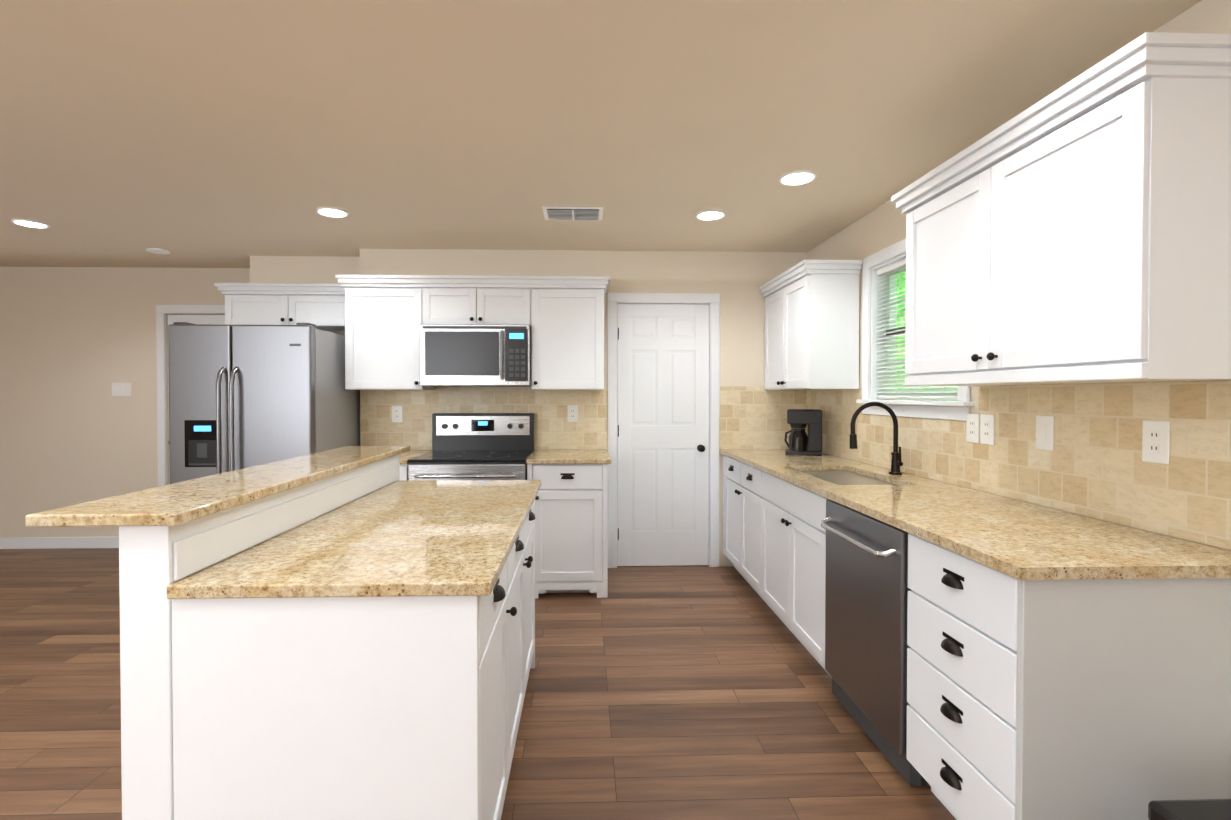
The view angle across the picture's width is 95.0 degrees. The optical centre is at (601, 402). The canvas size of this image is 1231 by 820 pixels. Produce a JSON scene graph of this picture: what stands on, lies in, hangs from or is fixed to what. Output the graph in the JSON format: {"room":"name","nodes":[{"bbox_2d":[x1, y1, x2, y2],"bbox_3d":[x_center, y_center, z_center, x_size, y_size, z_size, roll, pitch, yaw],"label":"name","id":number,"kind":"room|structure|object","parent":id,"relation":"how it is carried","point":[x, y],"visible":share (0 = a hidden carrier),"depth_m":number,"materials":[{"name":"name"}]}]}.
{"room":"kitchen","nodes":[
{"label":"kitchen","id":0,"kind":"room"},
{"bbox_2d":[0,267,249,536],"bbox_3d":[-4.729,0.045,4.942,3.840,2.440,0.100,0,1,-2],"label":"wall","id":1,"kind":"structure","parent":0,"point":[76,343],"depth_m":4.90,"materials":[{"name":"paint"}]},
{"bbox_2d":[0,536,118,548],"bbox_3d":[-5.193,1.216,4.880,2.650,0.100,0.023,0,1,-2],"label":"baseboard","id":2,"kind":"structure","parent":1,"relation":"attached to","point":[51,542],"depth_m":4.87,"materials":[{"name":"white wood"}]},
{"bbox_2d":[112,383,130,395],"bbox_3d":[-4.168,-0.114,4.903,0.164,0.118,0.008,0,1,-2],"label":"light switch","id":3,"kind":"object","parent":1,"relation":"attached to","point":[121,389],"visible":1,"depth_m":4.90,"materials":[{"name":"white plastic"}]},
{"bbox_2d":[156,305,224,486],"bbox_3d":[-3.378,0.208,4.926,0.964,2.116,0.018,0,1,-2],"label":"door frame","id":4,"kind":"structure","parent":1,"relation":"attached to","point":[161,310],"depth_m":4.90,"materials":[{"name":"white wood"}]},
{"bbox_2d":[168,315,224,483],"bbox_3d":[-3.378,0.245,4.932,0.812,2.030,0.105,0,1,-2],"label":"door","id":5,"kind":"structure","parent":1,"relation":"in","point":[208,319],"depth_m":4.93,"materials":[{"name":"white wood"}]},
{"bbox_2d":[250,256,359,335],"bbox_3d":[-2.323,0.048,4.793,0.960,2.440,0.550,0,1,-2],"label":"wall","id":6,"kind":"structure","parent":0,"point":[294,269],"depth_m":4.50,"materials":[{"name":"paint"}]},
{"bbox_2d":[214,283,344,330],"bbox_3d":[-2.332,-0.723,4.309,0.967,0.303,0.391,0,1,-2],"label":"upper cabinet","id":7,"kind":"object","parent":6,"relation":"attached to","point":[320,306],"visible":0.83,"depth_m":4.16,"materials":[{"name":"white wood"}]},
{"bbox_2d":[0,548,955,819],"bbox_3d":[-2.354,1.349,0.857,8.530,0.060,8.650,0,1,-2],"label":"floor","id":8,"kind":"structure","parent":0,"point":[678,692],"depth_m":2.38,"materials":[{"name":"brown wood"}]},
{"bbox_2d":[168,322,359,483],"bbox_3d":[-2.282,0.384,3.950,0.880,1.790,0.946,0,1,-2],"label":"fridge","id":9,"kind":"object","parent":8,"relation":"on","point":[243,396],"visible":0.48,"depth_m":3.54,"materials":[{"name":"silver metal"}]},
{"bbox_2d":[25,446,540,819],"bbox_3d":[-0.762,0.766,2.050,0.987,1.075,1.650,0,1,-2],"label":"kitchen island","id":10,"kind":"object","parent":8,"relation":"on","point":[345,633],"visible":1,"depth_m":1.26,"materials":[{"name":"white wood"}]},
{"bbox_2d":[399,461,408,480],"bbox_3d":[-1.530,0.837,3.976,0.534,0.884,0.649,0,1,-2],"label":"base cabinet","id":11,"kind":"object","parent":8,"relation":"on","point":[403,469],"depth_m":3.65,"materials":[{"name":"white wood"}]},
{"bbox_2d":[399,450,431,464],"bbox_3d":[-1.536,0.378,3.959,0.551,0.030,0.670,0,1,-2],"label":"countertop","id":12,"kind":"structure","parent":11,"relation":"on","point":[404,457],"depth_m":3.90,"materials":[{"name":"beige stone"}]},
{"bbox_2d":[408,413,533,480],"bbox_3d":[-0.875,0.681,3.938,0.756,1.195,0.726,0,1,-2],"label":"range","id":13,"kind":"object","parent":8,"relation":"on","point":[482,446],"visible":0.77,"depth_m":4.21,"materials":[{"name":"silver metal"}]},
{"bbox_2d":[526,461,607,598],"bbox_3d":[-0.230,0.836,4.017,0.524,0.884,0.649,0,1,-2],"label":"base cabinet","id":14,"kind":"object","parent":8,"relation":"on","point":[571,527],"depth_m":3.70,"materials":[{"name":"white wood"}]},
{"bbox_2d":[527,449,610,464],"bbox_3d":[-0.220,0.377,4.001,0.552,0.030,0.670,0,1,-2],"label":"countertop","id":15,"kind":"structure","parent":14,"relation":"on","point":[553,456],"depth_m":3.77,"materials":[{"name":"beige stone"}]},
{"bbox_2d":[722,454,874,621],"bbox_3d":[1.283,0.837,3.884,0.648,0.884,1.010,0,1,-2],"label":"base cabinet","id":16,"kind":"object","parent":8,"relation":"on","point":[781,554],"depth_m":3.24,"materials":[{"name":"white wood"}]},
{"bbox_2d":[821,499,928,785],"bbox_3d":[1.298,0.862,2.205,0.705,0.880,0.598,0,1,-2],"label":"dishwasher","id":17,"kind":"object","parent":8,"relation":"on","point":[867,589],"visible":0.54,"depth_m":2.10,"materials":[{"name":"silver metal"}]},
{"bbox_2d":[906,534,1230,819],"bbox_3d":[1.353,0.867,1.651,0.648,0.884,0.500,0,1,-2],"label":"base cabinet","id":18,"kind":"object","parent":8,"relation":"on","point":[1063,665],"depth_m":1.40,"materials":[{"name":"white wood"}]},
{"bbox_2d":[719,450,1230,581],"bbox_3d":[1.301,0.393,2.877,0.674,0.030,3.012,0,1,-2],"label":"countertop","id":19,"kind":"structure","parent":18,"relation":"on","point":[1024,541],"depth_m":1.70,"materials":[{"name":"beige stone"}]},
{"bbox_2d":[784,409,822,455],"bbox_3d":[1.422,0.205,3.976,0.248,0.315,0.180,0,1,18],"label":"coffee maker","id":20,"kind":"object","parent":19,"relation":"on","point":[801,442],"visible":1,"depth_m":3.90,"materials":[{"name":"black plastic"}]},
{"bbox_2d":[779,466,910,529],"bbox_3d":[1.276,0.497,2.976,0.404,0.206,0.743,0,1,-2],"label":"sink","id":21,"kind":"object","parent":19,"relation":"in","point":[795,482],"depth_m":2.90,"materials":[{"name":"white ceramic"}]},
{"bbox_2d":[849,402,906,473],"bbox_3d":[1.446,0.186,2.948,0.277,0.381,0.103,0,1,-2],"label":"faucet","id":22,"kind":"object","parent":19,"relation":"on","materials":[{"name":"black metal"}]},
{"bbox_2d":[1148,799,1230,819],"bbox_3d":[1.345,1.072,0.967,0.390,0.491,0.456,0,1,-2],"label":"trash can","id":23,"kind":"object","parent":8,"relation":"on","point":[1207,809],"visible":1,"depth_m":1.16,"materials":[{"name":"black plastic"}]},
{"bbox_2d":[360,249,807,565],"bbox_3d":[-0.051,0.048,4.739,3.580,2.440,0.800,0,1,-2],"label":"wall","id":24,"kind":"structure","parent":0,"point":[736,280],"depth_m":4.34,"materials":[{"name":"paint"}]},
{"bbox_2d":[335,274,609,389],"bbox_3d":[-0.892,-0.493,4.118,1.904,0.794,0.371,0,1,-2],"label":"upper cabinet","id":25,"kind":"object","parent":24,"relation":"attached to","point":[386,316],"visible":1,"depth_m":3.97,"materials":[{"name":"white wood"}]},
{"bbox_2d":[420,324,530,385],"bbox_3d":[-0.880,-0.333,4.079,0.756,0.424,0.434,0,1,-2],"label":"microwave","id":26,"kind":"object","parent":25,"relation":"attached to","point":[472,355],"visible":1,"depth_m":3.91,"materials":[{"name":"silver metal"}]},
{"bbox_2d":[360,386,805,449],"bbox_3d":[-0.117,0.116,4.333,3.417,0.484,0.008,0,1,-2],"label":"wall tile","id":27,"kind":"structure","parent":24,"relation":"attached to","point":[753,417],"depth_m":4.32,"materials":[{"name":"tile"}]},
{"bbox_2d":[392,405,402,421],"bbox_3d":[-1.547,0.084,4.279,0.080,0.128,0.008,0,1,-2],"label":"electrical outlet","id":28,"kind":"object","parent":27,"relation":"attached to","point":[397,413],"visible":1,"depth_m":4.28,"materials":[{"name":"white plastic"}]},
{"bbox_2d":[567,405,577,421],"bbox_3d":[-0.217,0.084,4.321,0.080,0.128,0.008,0,1,-2],"label":"electrical outlet","id":29,"kind":"object","parent":27,"relation":"attached to","point":[572,413],"visible":1,"depth_m":4.32,"materials":[{"name":"white plastic"}]},
{"bbox_2d":[617,304,708,565],"bbox_3d":[0.482,0.252,4.353,0.712,2.030,0.105,0,1,-2],"label":"pantry door","id":30,"kind":"structure","parent":24,"relation":"in","point":[662,434],"depth_m":4.37,"materials":[{"name":"white wood"}]},
{"bbox_2d":[608,293,719,567],"bbox_3d":[0.480,0.215,4.399,0.864,2.116,0.119,0,1,-2],"label":"door frame","id":31,"kind":"structure","parent":24,"relation":"attached to","point":[712,300],"depth_m":4.34,"materials":[{"name":"white wood"}]},
{"bbox_2d":[0,0,1201,267],"bbox_3d":[-2.354,-1.161,0.824,8.530,0.080,8.650,0,1,-2],"label":"ceiling","id":32,"kind":"structure","parent":0,"point":[210,132],"depth_m":2.23,"materials":[{"name":"paint"}]},
{"bbox_2d":[11,219,49,228],"bbox_3d":[-3.668,-1.151,3.629,0.180,0.016,0.180,0,1,-2],"label":"recessed light","id":33,"kind":"object","parent":32,"relation":"in","point":[30,223],"visible":1,"depth_m":3.63,"materials":[{"name":"white plastic"}]},
{"bbox_2d":[146,248,169,253],"bbox_3d":[-3.389,-1.160,4.318,0.150,0.012,0.150,0,1,-2],"label":"smoke detector","id":34,"kind":"object","parent":32,"relation":"attached to","point":[157,251],"visible":1,"depth_m":4.31,"materials":[{"name":"white plastic"}]},
{"bbox_2d":[316,207,348,217],"bbox_3d":[-1.620,-1.148,3.403,0.180,0.016,0.180,0,1,-2],"label":"recessed light","id":35,"kind":"object","parent":32,"relation":"in","point":[333,212],"visible":1,"depth_m":3.40,"materials":[{"name":"white plastic"}]},
{"bbox_2d":[542,207,602,220],"bbox_3d":[-0.170,-1.146,3.439,0.360,0.016,0.240,0,1,-2],"label":"ceiling vent","id":36,"kind":"object","parent":32,"relation":"in","point":[573,213],"visible":0.98,"depth_m":3.40,"materials":[{"name":"white metal"}]},
{"bbox_2d":[696,209,724,220],"bbox_3d":[0.670,-1.149,3.456,0.180,0.016,0.180,0,1,-2],"label":"recessed light","id":37,"kind":"object","parent":32,"relation":"in","point":[709,215],"visible":1,"depth_m":3.45,"materials":[{"name":"white plastic"}]},
{"bbox_2d":[779,170,816,185],"bbox_3d":[0.999,-1.141,2.866,0.180,0.016,0.180,0,1,-2],"label":"recessed light","id":38,"kind":"object","parent":32,"relation":"in","point":[797,177],"visible":1,"depth_m":2.87,"materials":[{"name":"white plastic"}]},
{"bbox_2d":[808,0,1230,550],"bbox_3d":[1.795,0.102,0.621,0.150,2.440,7.550,0,1,-2],"label":"wall","id":39,"kind":"structure","parent":0,"point":[880,228],"depth_m":3.25,"materials":[{"name":"paint"}]},
{"bbox_2d":[759,260,862,389],"bbox_3d":[1.419,-0.490,3.926,0.371,0.794,0.880,0,1,-2],"label":"upper cabinet","id":40,"kind":"object","parent":39,"relation":"attached to","point":[811,324],"visible":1,"depth_m":3.53,"materials":[{"name":"white wood"}]},
{"bbox_2d":[856,238,973,420],"bbox_3d":[1.697,-0.402,3.008,0.194,0.955,1.000,0,1,-2],"label":"window","id":41,"kind":"structure","parent":39,"relation":"in","point":[959,407],"depth_m":3.37,"materials":[{"name":"white wood"}]},
{"bbox_2d":[876,258,956,399],"bbox_3d":[1.690,-0.405,3.007,0.045,0.776,0.784,0,1,-2],"label":"window blinds","id":42,"kind":"object","parent":41,"relation":"attached to","point":[942,393],"visible":0.44,"depth_m":3.21,"materials":[{"name":"white plastic"}]},
{"bbox_2d":[806,380,1230,549],"bbox_3d":[1.655,0.153,2.518,0.008,0.456,3.749,0,1,-2],"label":"wall tile","id":43,"kind":"structure","parent":39,"relation":"attached to","point":[1093,464],"depth_m":1.94,"materials":[{"name":"tile"}]},
{"bbox_2d":[966,413,979,442],"bbox_3d":[1.647,0.113,2.502,0.008,0.128,0.080,0,1,-2],"label":"electrical outlet","id":44,"kind":"object","parent":43,"relation":"attached to","point":[972,428],"visible":1,"depth_m":2.50,"materials":[{"name":"white plastic"}]},
{"bbox_2d":[980,414,994,444],"bbox_3d":[1.650,0.114,2.413,0.008,0.128,0.080,0,1,-2],"label":"electrical outlet","id":45,"kind":"object","parent":43,"relation":"attached to","point":[987,428],"visible":1,"depth_m":2.41,"materials":[{"name":"white plastic"}]},
{"bbox_2d":[1036,415,1053,450],"bbox_3d":[1.660,0.113,2.113,0.008,0.128,0.080,0,1,-2],"label":"light switch","id":46,"kind":"object","parent":43,"relation":"attached to","point":[1044,432],"visible":1,"depth_m":2.11,"materials":[{"name":"white plastic"}]},
{"bbox_2d":[1142,420,1169,464],"bbox_3d":[1.673,0.118,1.703,0.008,0.128,0.080,0,1,-2],"label":"electrical outlet","id":47,"kind":"object","parent":43,"relation":"attached to","point":[1155,441],"visible":1,"depth_m":1.70,"materials":[{"name":"white plastic"}]},
{"bbox_2d":[891,32,1230,385],"bbox_3d":[1.482,-0.485,1.937,0.371,0.836,1.129,0,1,-2],"label":"upper cabinet","id":48,"kind":"object","parent":39,"relation":"attached to","point":[1077,229],"visible":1,"depth_m":1.56,"materials":[{"name":"white wood"}]},
{"label":"outside","id":49,"kind":"structure","parent":0,"visible":0},
{"bbox_2d":[896,272,956,400],"bbox_3d":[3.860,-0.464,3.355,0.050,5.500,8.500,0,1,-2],"label":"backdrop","id":50,"kind":"structure","parent":49,"point":[901,292],"depth_m":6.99,"materials":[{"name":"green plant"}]}
]}

